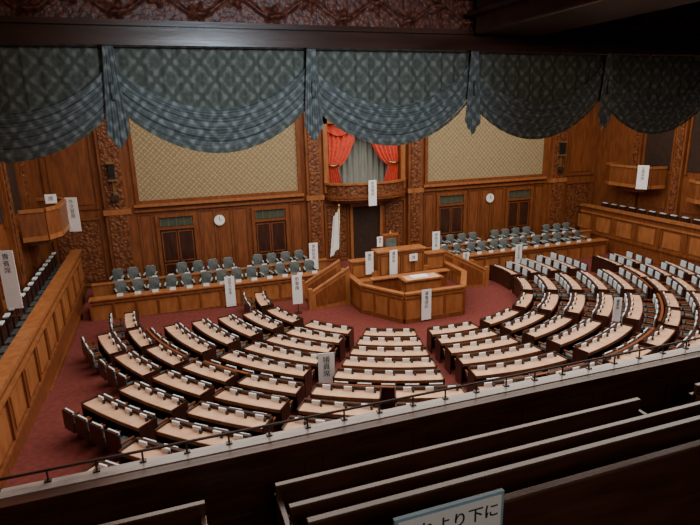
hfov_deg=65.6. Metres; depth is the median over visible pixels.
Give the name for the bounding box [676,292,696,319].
chairs
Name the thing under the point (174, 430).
desks
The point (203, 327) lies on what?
desks
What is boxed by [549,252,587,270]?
chairs
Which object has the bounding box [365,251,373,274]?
label sign
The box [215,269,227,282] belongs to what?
armchair
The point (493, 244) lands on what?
armchair
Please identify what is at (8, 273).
label sign
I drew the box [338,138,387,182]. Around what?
curtain
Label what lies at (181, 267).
armchair
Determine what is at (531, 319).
desks
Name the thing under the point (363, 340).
desks
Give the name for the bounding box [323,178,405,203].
balcony
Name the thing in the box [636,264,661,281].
chairs
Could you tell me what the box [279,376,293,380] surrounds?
chairs
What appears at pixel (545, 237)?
armchair
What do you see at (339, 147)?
velvet curtain
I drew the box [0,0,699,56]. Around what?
ceiling
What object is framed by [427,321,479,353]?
desks
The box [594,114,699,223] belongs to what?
wall
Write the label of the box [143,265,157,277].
armchair
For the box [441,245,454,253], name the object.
armchair
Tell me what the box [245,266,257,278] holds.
armchair
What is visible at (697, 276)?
desks
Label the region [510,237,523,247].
armchair
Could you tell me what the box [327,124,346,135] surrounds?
curtain
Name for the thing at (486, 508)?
notice board
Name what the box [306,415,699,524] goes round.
bench
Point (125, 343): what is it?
chairs
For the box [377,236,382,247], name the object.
label sign
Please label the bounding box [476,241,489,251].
armchair
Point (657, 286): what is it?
desks
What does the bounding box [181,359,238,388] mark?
desks
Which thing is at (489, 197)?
wall clock
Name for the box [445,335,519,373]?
desks
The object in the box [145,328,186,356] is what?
wall
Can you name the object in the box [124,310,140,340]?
desks
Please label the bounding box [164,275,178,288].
armchair
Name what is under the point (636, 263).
desks
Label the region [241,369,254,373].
chairs
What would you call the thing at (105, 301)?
bench
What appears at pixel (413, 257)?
label sign
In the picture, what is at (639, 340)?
wall
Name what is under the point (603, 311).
desks
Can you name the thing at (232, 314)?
chairs
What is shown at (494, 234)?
armchair
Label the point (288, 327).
chairs
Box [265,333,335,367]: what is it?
desks
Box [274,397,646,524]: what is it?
bench
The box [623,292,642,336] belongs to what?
desks
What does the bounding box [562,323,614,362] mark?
chairs
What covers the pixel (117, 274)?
armchair
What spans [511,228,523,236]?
armchair
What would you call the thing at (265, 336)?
chairs
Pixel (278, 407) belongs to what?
desks
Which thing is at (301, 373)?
desks
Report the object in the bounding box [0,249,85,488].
parapet
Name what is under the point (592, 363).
desks
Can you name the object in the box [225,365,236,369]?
chairs
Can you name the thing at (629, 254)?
chairs
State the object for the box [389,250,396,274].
label sign
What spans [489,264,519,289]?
desks
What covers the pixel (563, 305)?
chairs
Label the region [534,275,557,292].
desks
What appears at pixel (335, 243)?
flag
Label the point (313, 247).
label sign
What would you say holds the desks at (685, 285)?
on the floor at (49, 444)
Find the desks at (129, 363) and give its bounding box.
[114,350,159,387]
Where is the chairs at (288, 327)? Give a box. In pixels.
[257,311,289,333]
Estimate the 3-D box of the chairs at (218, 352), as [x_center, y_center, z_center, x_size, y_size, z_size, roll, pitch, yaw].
[-5.507,3.083,20.012,0.589,1.100,2.980,-14,20,-39]
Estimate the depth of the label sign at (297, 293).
24.32 m
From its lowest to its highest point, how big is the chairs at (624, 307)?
1.100 m
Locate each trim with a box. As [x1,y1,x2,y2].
[0,161,40,309]
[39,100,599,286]
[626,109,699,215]
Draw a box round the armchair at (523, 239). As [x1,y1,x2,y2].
[520,236,533,246]
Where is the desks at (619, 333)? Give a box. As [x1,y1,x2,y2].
[572,322,633,363]
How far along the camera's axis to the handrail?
5.63 m
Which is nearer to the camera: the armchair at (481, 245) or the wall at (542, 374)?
the wall at (542, 374)
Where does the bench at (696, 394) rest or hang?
on the floor
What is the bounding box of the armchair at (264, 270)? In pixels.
[258,264,273,277]
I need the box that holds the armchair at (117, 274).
[109,268,124,281]
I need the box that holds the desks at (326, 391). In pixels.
[310,382,381,409]
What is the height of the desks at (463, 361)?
1.095 m
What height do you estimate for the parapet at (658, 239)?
2.840 m
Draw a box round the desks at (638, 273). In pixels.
[618,265,650,277]
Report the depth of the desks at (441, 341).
19.40 m
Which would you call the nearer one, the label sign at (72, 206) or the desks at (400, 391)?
the desks at (400, 391)
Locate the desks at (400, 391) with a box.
[395,384,465,402]
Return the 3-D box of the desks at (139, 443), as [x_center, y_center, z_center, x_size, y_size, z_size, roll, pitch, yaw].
[-3.792,4.632,11.842,2.605,1.095,0.576,5,16,21]
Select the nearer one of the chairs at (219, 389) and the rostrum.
the chairs at (219, 389)
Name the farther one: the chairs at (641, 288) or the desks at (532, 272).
the desks at (532, 272)
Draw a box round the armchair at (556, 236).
[551,233,564,242]
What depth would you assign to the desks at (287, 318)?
22.14 m
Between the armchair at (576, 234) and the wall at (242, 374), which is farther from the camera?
the armchair at (576, 234)
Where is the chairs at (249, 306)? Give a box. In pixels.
[242,292,258,311]
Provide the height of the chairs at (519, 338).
1.100 m
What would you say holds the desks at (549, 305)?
on the floor at (49, 444)
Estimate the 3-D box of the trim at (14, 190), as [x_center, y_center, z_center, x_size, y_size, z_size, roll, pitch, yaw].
[-10.323,-1.462,13.968,0.300,7.400,22.200,-6,16,-18]
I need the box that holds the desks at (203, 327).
[191,318,240,352]
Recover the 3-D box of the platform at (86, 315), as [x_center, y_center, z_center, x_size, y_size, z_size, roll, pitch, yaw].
[1.492,0.465,29.402,28.800,0.850,2.730,-6,16,-18]
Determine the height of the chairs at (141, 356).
1.100 m
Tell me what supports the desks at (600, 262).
on the floor at (49, 444)
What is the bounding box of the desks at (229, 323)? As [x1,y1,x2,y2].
[217,314,263,343]
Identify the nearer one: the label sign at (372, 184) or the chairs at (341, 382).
the chairs at (341, 382)
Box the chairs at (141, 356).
[132,351,164,372]
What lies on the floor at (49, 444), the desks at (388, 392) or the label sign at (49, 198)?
the desks at (388, 392)
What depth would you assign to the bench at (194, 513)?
4.49 m
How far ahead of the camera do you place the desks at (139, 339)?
19.59 m
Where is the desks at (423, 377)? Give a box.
[333,367,444,385]
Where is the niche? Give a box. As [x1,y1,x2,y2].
[322,117,404,192]
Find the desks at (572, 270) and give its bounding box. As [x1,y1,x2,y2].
[535,255,578,279]
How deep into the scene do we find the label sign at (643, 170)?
29.68 m
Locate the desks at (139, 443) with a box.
[118,436,185,463]
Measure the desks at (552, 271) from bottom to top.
1.095 m
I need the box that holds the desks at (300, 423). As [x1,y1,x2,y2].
[281,415,336,430]
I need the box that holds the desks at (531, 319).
[499,311,545,337]
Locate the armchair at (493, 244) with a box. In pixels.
[489,239,502,249]
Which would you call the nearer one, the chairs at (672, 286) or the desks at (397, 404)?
the desks at (397, 404)
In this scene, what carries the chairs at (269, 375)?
on the floor at (49, 444)
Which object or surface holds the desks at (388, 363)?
on the floor at (49, 444)
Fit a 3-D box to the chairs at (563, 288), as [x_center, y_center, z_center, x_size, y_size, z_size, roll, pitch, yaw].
[9.776,1.347,25.474,0.566,1.100,2.370,0,15,6]
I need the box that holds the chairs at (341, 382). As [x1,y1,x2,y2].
[334,381,443,385]
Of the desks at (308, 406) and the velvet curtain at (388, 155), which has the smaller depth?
the desks at (308, 406)
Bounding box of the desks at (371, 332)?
[363,327,417,336]
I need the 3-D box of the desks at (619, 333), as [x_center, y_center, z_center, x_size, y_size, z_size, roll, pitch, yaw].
[8.643,2.956,18.448,3.271,1.095,0.644,-14,19,-38]
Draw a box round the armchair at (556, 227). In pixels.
[551,223,564,232]
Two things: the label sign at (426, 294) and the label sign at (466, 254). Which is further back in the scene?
the label sign at (466, 254)
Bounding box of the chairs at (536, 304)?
[528,293,545,311]
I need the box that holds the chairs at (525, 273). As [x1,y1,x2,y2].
[504,262,528,280]
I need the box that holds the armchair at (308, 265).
[303,260,315,272]
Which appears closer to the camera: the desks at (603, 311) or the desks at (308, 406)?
the desks at (308, 406)
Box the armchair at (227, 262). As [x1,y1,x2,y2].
[222,257,234,268]
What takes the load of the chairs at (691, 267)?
on the floor at (49, 444)
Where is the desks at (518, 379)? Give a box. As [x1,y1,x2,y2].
[474,375,537,389]
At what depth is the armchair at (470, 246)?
30.39 m
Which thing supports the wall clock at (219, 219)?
attached to the wall at (95, 213)
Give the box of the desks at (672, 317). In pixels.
[660,307,680,340]
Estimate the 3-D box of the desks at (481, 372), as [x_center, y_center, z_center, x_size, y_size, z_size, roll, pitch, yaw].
[5.131,3.523,16.601,3.271,1.095,0.644,-6,16,-17]
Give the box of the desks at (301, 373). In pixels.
[219,349,312,397]
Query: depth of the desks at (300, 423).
13.11 m
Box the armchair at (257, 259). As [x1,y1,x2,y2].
[252,254,263,265]
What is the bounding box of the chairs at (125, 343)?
[113,331,139,355]
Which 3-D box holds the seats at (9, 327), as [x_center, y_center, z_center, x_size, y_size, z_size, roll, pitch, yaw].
[-9.684,2.465,15.118,0.520,0.990,20.800,-6,16,-18]
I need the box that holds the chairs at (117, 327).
[108,313,124,340]
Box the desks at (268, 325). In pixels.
[242,310,284,335]
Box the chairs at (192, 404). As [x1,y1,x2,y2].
[140,382,195,409]
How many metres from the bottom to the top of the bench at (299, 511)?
0.740 m
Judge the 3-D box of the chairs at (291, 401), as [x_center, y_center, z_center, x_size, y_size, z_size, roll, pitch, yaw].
[-2.471,4.039,15.162,1.847,1.100,0.520,5,16,21]
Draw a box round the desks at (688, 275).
[659,261,698,283]
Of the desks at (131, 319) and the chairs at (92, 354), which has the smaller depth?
the chairs at (92, 354)
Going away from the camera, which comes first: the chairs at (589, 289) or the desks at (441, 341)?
the desks at (441, 341)
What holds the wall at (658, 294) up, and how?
on the floor at (49, 444)
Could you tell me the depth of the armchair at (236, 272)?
26.36 m
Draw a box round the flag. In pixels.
[330,204,340,260]
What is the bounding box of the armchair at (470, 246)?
[465,242,478,252]
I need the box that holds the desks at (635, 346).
[602,343,653,363]
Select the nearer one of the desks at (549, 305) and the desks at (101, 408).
the desks at (101, 408)
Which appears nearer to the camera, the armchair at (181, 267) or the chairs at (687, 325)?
the chairs at (687, 325)
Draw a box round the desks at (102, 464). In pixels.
[80,460,115,472]
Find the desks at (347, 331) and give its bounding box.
[303,320,353,352]
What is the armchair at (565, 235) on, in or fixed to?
on the platform at (86, 315)
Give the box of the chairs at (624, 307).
[609,293,627,326]
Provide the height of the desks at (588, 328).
1.095 m
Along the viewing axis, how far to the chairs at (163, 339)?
18.96 m
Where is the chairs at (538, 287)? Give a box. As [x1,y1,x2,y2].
[528,276,545,301]
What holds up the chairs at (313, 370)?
on the floor at (49, 444)
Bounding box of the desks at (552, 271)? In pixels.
[520,258,558,280]
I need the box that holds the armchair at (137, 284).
[131,278,146,291]
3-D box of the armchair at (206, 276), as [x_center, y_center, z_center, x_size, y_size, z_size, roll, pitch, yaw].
[-6.820,0.944,25.821,0.580,0.990,0.570,-3,15,-7]
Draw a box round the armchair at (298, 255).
[293,250,306,260]
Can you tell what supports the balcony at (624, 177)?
attached to the wall at (616, 140)
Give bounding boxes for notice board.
[393,488,503,524]
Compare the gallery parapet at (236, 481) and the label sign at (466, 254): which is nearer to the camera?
the gallery parapet at (236, 481)
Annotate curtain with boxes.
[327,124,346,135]
[327,132,355,182]
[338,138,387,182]
[371,143,398,180]
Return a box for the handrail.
[0,337,699,491]
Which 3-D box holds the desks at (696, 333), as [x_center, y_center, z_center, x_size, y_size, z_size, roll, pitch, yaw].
[11.047,2.956,17.459,0.566,1.095,2.111,13,21,43]
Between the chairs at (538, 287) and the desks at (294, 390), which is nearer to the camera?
the desks at (294, 390)
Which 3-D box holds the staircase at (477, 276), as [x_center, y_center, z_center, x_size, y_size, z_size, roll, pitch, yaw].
[5.857,0.200,28.038,2.048,1.870,1.600,-6,16,-18]
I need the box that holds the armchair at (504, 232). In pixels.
[500,229,513,238]
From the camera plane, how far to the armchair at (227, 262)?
27.37 m
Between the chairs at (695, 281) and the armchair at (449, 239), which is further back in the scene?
the armchair at (449, 239)
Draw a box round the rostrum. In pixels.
[341,244,466,323]
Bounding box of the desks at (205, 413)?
[186,401,273,436]
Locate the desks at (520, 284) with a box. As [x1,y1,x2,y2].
[512,276,532,297]
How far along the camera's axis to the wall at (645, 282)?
23.80 m
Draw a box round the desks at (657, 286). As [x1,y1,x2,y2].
[642,277,669,302]
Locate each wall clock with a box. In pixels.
[213,214,225,225]
[485,193,493,202]
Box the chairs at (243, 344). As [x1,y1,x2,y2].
[207,319,248,351]
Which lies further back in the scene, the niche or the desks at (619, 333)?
the niche
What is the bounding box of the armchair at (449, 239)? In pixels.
[445,234,458,244]
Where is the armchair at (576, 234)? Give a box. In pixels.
[572,230,586,240]
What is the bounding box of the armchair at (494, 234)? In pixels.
[490,230,502,239]
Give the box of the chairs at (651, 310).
[641,294,659,331]
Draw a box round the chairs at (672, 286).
[660,277,683,300]
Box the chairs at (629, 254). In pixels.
[625,251,652,264]
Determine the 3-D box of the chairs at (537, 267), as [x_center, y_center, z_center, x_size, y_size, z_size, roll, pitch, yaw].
[9.476,0.591,28.385,0.566,1.100,2.370,-6,16,-16]
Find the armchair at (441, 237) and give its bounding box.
[440,235,446,245]
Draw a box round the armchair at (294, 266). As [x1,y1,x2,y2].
[289,261,300,273]
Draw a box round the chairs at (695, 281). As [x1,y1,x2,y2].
[685,276,699,291]
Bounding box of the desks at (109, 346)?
[97,331,125,367]
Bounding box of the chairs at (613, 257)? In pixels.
[607,254,633,267]
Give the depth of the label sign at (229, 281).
25.24 m
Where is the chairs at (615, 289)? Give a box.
[592,269,622,301]
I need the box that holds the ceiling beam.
[466,0,699,35]
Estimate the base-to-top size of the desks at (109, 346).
1.095 m
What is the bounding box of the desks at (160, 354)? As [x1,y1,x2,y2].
[145,343,188,374]
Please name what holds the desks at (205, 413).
on the floor at (49, 444)
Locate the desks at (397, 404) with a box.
[395,402,418,406]
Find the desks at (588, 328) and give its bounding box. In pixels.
[545,318,601,354]
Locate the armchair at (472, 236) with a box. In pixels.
[468,232,480,241]
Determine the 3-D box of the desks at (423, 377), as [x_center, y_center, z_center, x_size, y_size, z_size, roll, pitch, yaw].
[1.151,3.756,16.193,3.271,1.095,0.644,0,15,5]
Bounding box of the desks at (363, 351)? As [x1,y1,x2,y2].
[349,345,429,357]
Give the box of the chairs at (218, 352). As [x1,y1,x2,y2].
[179,323,225,361]
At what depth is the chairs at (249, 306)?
23.91 m
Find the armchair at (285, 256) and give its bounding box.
[280,251,292,262]
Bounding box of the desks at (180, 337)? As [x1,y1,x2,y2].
[164,322,216,360]
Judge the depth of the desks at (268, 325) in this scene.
21.41 m
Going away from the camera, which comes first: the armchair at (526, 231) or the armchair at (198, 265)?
the armchair at (198, 265)
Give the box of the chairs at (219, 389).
[171,370,221,393]
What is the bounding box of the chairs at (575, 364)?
[486,364,575,379]
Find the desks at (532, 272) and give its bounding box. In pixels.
[505,261,539,283]
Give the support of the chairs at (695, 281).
on the floor at (49, 444)
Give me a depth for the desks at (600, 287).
24.62 m
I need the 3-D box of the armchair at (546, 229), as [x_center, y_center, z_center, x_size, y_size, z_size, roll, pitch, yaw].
[12.137,-1.798,33.276,0.580,0.990,0.570,-6,16,-18]
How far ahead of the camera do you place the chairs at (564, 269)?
28.45 m
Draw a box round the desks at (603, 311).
[592,292,612,331]
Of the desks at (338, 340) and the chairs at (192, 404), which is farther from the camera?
the desks at (338, 340)
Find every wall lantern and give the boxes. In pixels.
[106,162,118,200]
[557,141,567,170]
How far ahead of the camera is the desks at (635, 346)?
16.75 m
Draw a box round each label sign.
[0,250,23,317]
[44,194,56,205]
[64,197,81,231]
[224,276,235,306]
[292,275,302,313]
[309,243,318,268]
[318,352,334,382]
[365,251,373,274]
[368,180,376,205]
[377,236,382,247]
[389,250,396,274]
[409,253,417,260]
[421,289,430,319]
[432,231,439,249]
[463,252,468,259]
[515,244,521,262]
[611,298,621,325]
[636,165,649,188]
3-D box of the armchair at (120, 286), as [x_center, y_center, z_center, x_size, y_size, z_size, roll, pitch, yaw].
[-10.341,1.344,24.662,0.580,0.990,0.570,-11,18,-31]
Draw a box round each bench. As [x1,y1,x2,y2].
[88,258,327,320]
[99,500,206,524]
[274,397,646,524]
[288,401,699,524]
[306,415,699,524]
[427,229,608,267]
[502,439,699,524]
[688,383,699,402]
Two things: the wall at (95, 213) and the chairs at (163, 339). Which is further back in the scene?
the wall at (95, 213)
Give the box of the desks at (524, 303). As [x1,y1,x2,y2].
[512,291,533,316]
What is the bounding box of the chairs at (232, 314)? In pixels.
[232,314,261,329]
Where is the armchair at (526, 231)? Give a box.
[521,226,534,235]
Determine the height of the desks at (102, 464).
1.095 m
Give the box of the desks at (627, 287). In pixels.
[597,268,635,302]
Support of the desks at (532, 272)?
on the floor at (49, 444)
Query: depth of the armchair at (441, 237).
31.13 m
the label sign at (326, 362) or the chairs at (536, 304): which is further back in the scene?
the chairs at (536, 304)
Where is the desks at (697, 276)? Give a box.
[690,274,699,287]
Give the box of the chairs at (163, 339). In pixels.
[149,328,197,362]
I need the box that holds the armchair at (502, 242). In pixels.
[498,238,510,248]
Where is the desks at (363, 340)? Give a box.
[356,336,422,346]
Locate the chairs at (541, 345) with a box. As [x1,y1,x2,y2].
[538,320,582,353]
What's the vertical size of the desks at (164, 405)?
1.095 m
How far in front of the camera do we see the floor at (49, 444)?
19.37 m
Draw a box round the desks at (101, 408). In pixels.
[81,393,157,440]
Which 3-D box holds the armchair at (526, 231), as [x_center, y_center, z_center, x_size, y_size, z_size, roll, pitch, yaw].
[10.740,-1.639,32.816,0.580,0.990,0.570,-4,15,-11]
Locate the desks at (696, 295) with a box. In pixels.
[687,291,699,320]
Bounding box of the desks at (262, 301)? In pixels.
[254,291,273,314]
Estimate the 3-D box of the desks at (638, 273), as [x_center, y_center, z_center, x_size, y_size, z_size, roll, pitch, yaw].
[13.643,0.862,26.138,0.562,1.095,1.947,-1,15,0]
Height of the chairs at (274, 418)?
1.100 m
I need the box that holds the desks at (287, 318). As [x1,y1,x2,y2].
[266,306,303,328]
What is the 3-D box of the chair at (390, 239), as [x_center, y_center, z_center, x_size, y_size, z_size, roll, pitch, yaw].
[2.096,-0.757,27.148,0.920,1.640,0.600,-6,16,-18]
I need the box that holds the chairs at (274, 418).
[209,402,275,427]
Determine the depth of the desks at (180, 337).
19.38 m
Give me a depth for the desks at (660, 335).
18.07 m
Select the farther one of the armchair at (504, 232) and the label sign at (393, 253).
the armchair at (504, 232)
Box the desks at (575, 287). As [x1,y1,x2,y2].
[557,272,582,301]
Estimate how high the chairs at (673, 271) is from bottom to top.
1.100 m
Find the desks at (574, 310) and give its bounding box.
[564,292,584,326]
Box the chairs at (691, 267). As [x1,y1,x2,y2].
[678,260,699,274]
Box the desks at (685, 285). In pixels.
[666,276,698,300]
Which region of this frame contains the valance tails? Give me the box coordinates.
[102,45,612,148]
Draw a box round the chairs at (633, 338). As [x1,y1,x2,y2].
[595,328,649,363]
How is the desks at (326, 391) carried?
on the floor at (49, 444)
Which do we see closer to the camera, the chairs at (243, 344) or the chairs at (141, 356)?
the chairs at (141, 356)
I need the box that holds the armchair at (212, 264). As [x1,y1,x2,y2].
[207,259,219,270]
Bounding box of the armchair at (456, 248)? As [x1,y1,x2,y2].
[452,243,466,254]
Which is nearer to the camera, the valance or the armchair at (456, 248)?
the valance
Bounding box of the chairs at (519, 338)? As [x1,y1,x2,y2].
[514,316,554,344]
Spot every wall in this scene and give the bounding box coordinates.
[0,160,48,320]
[32,102,600,294]
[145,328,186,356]
[203,360,291,380]
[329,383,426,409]
[501,363,582,379]
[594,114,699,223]
[606,327,654,355]
[622,267,652,302]
[656,293,663,324]
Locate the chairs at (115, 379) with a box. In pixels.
[98,359,138,388]
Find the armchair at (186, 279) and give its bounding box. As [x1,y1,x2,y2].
[180,273,194,286]
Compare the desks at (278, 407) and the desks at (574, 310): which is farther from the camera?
the desks at (574, 310)
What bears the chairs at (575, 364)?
on the floor at (49, 444)
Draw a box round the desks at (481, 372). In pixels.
[467,351,568,391]
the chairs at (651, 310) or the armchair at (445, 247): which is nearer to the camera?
the chairs at (651, 310)
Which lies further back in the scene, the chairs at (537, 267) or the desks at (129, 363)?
the chairs at (537, 267)
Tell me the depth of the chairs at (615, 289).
24.89 m
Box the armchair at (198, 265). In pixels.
[192,260,204,272]
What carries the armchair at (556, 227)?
on the platform at (86, 315)
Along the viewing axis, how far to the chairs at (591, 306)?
22.18 m
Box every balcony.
[18,197,69,245]
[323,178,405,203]
[605,162,667,192]
[687,179,699,203]
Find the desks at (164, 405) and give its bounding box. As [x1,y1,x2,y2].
[118,380,187,419]
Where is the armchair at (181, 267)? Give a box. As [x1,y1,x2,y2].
[176,262,188,274]
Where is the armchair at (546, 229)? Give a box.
[541,224,554,234]
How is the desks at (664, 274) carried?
on the floor at (49, 444)
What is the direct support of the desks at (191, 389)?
on the floor at (49, 444)
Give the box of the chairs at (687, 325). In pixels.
[679,310,698,339]
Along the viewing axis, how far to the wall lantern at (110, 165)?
25.00 m
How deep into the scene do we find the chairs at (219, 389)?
15.81 m
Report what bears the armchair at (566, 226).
on the platform at (86, 315)
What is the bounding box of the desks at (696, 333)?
[677,329,699,348]
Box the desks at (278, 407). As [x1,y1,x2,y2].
[213,386,290,426]
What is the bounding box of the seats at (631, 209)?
[601,202,699,224]
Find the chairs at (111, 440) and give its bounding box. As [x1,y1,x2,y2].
[62,408,134,453]
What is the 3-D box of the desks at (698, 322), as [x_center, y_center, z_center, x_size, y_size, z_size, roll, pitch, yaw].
[12.597,2.463,19.315,0.566,1.095,2.111,8,18,32]
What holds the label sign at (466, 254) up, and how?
attached to the bench at (574, 250)
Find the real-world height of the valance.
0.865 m
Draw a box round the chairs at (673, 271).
[657,262,685,280]
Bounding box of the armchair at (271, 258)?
[266,253,278,264]
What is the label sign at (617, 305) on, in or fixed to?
attached to the chairs at (624, 307)
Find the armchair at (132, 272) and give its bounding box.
[126,267,140,279]
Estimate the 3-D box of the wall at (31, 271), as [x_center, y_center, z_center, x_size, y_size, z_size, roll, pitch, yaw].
[-10.112,-0.974,12.530,0.300,13.000,26.000,-6,16,-18]
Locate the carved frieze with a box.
[0,0,699,35]
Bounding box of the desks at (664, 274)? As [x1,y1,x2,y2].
[639,263,674,284]
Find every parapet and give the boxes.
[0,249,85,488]
[0,344,699,524]
[577,203,699,265]
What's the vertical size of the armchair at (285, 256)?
0.990 m
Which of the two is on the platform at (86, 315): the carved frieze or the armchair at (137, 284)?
the armchair at (137, 284)
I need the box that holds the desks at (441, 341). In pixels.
[435,327,498,363]
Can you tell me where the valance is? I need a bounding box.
[0,46,699,162]
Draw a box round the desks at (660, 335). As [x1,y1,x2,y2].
[640,324,675,353]
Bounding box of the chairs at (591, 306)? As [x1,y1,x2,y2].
[580,294,599,321]
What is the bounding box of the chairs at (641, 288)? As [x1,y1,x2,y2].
[614,267,648,299]
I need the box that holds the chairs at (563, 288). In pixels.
[548,273,570,301]
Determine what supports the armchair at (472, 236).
on the platform at (86, 315)
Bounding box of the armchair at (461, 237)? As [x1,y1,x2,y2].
[457,233,469,243]
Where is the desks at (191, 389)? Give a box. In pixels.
[151,369,214,404]
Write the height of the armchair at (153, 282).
0.990 m
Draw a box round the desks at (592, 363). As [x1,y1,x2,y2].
[546,360,601,375]
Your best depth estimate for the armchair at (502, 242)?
31.05 m
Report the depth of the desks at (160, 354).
17.94 m
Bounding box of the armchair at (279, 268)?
[274,263,287,275]
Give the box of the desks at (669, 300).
[658,291,680,318]
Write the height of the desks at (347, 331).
1.095 m
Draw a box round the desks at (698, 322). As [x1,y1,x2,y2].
[696,308,699,330]
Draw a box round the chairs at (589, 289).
[571,272,595,303]
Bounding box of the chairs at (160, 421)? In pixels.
[104,394,167,426]
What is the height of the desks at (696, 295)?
1.095 m
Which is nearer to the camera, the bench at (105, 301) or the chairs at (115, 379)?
the chairs at (115, 379)
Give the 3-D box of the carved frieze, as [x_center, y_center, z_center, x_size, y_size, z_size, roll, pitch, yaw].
[8.289,-3.157,7.505,31.100,0.265,0.090,-6,16,-18]
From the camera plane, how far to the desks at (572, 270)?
27.63 m
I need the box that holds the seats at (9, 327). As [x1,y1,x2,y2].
[0,252,61,358]
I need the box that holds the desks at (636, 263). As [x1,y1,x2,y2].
[608,253,644,270]
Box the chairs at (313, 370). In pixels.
[236,350,314,378]
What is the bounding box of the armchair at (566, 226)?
[561,222,574,231]
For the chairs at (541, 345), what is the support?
on the floor at (49, 444)
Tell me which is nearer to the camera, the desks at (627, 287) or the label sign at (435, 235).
the desks at (627, 287)
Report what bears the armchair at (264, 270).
on the platform at (86, 315)
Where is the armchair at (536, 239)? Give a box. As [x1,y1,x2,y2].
[531,235,543,245]
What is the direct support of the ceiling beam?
attached to the ceiling
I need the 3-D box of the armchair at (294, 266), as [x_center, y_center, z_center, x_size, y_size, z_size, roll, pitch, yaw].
[-2.757,0.482,27.159,0.580,0.990,0.570,-3,15,-6]
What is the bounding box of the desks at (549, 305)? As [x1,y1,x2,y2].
[537,292,558,321]
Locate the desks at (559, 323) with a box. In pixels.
[521,314,572,345]
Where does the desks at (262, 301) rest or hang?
on the floor at (49, 444)
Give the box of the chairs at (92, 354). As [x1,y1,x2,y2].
[80,337,107,374]
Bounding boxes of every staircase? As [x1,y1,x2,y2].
[302,259,350,310]
[440,248,488,287]
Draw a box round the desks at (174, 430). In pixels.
[154,417,252,449]
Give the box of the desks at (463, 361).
[455,342,542,384]
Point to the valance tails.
(117, 125)
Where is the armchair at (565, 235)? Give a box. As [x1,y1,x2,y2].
[561,232,575,241]
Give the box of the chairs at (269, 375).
[259,373,273,377]
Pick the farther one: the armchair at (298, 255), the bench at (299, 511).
the armchair at (298, 255)
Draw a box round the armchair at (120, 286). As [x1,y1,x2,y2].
[113,280,129,293]
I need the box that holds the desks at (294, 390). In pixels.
[237,373,304,409]
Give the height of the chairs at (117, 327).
1.100 m
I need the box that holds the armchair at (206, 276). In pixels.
[199,271,213,284]
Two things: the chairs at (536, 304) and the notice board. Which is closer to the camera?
the notice board
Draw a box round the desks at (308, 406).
[297,398,377,418]
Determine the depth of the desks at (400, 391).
14.80 m
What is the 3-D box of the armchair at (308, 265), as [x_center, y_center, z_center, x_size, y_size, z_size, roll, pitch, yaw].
[-2.041,0.401,27.395,0.580,0.990,0.570,-5,16,-13]
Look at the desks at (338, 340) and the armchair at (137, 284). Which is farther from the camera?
the armchair at (137, 284)
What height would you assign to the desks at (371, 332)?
1.095 m
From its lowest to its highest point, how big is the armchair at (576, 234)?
0.990 m
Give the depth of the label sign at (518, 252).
30.11 m
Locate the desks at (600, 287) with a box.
[576,270,608,302]
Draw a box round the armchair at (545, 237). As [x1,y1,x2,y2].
[541,234,554,244]
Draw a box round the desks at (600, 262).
[591,256,623,274]
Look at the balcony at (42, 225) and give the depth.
20.56 m
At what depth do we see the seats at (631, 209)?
30.49 m
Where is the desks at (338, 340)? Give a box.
[285,326,344,362]
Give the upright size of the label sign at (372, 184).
1.350 m
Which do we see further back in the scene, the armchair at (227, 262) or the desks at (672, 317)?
the armchair at (227, 262)
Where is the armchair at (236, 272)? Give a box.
[230,268,242,280]
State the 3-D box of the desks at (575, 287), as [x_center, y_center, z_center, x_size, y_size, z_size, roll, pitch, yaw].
[10.231,1.310,25.418,0.621,1.095,2.644,0,15,6]
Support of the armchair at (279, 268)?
on the platform at (86, 315)
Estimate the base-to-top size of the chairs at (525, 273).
1.100 m
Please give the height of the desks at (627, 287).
1.095 m
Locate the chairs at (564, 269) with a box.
[534,255,567,274]
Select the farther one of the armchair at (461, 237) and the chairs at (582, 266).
the armchair at (461, 237)
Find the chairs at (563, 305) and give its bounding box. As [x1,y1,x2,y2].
[554,293,571,315]
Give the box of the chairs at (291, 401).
[233,387,292,410]
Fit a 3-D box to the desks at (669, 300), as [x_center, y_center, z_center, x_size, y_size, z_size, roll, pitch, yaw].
[12.778,1.918,21.840,0.562,1.095,1.947,5,16,22]
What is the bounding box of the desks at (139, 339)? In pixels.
[127,326,156,358]
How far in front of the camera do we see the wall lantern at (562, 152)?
32.89 m
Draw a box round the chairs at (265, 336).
[263,333,269,342]
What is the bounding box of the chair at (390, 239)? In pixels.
[382,230,399,247]
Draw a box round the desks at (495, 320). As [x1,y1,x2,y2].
[479,307,519,330]
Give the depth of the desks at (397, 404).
13.89 m
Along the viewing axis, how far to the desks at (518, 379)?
15.06 m
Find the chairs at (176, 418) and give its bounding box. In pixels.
[176,418,248,433]
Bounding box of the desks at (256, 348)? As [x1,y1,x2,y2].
[243,341,318,382]
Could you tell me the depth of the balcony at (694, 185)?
27.40 m
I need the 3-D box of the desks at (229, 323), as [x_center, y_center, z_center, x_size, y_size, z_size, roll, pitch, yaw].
[-4.270,2.854,21.053,0.621,1.095,2.644,-14,20,-39]
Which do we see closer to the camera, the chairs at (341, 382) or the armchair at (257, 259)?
the chairs at (341, 382)
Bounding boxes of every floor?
[4,252,682,487]
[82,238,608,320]
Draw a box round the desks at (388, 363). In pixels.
[342,356,436,369]
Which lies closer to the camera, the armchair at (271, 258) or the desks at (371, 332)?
the desks at (371, 332)
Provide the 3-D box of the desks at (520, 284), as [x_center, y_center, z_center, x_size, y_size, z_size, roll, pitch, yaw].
[8.155,1.420,25.653,0.596,1.095,2.017,0,15,6]
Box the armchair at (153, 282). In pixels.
[147,276,161,290]
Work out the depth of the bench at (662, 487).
3.51 m
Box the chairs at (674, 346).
[664,331,692,351]
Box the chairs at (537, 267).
[518,258,548,277]

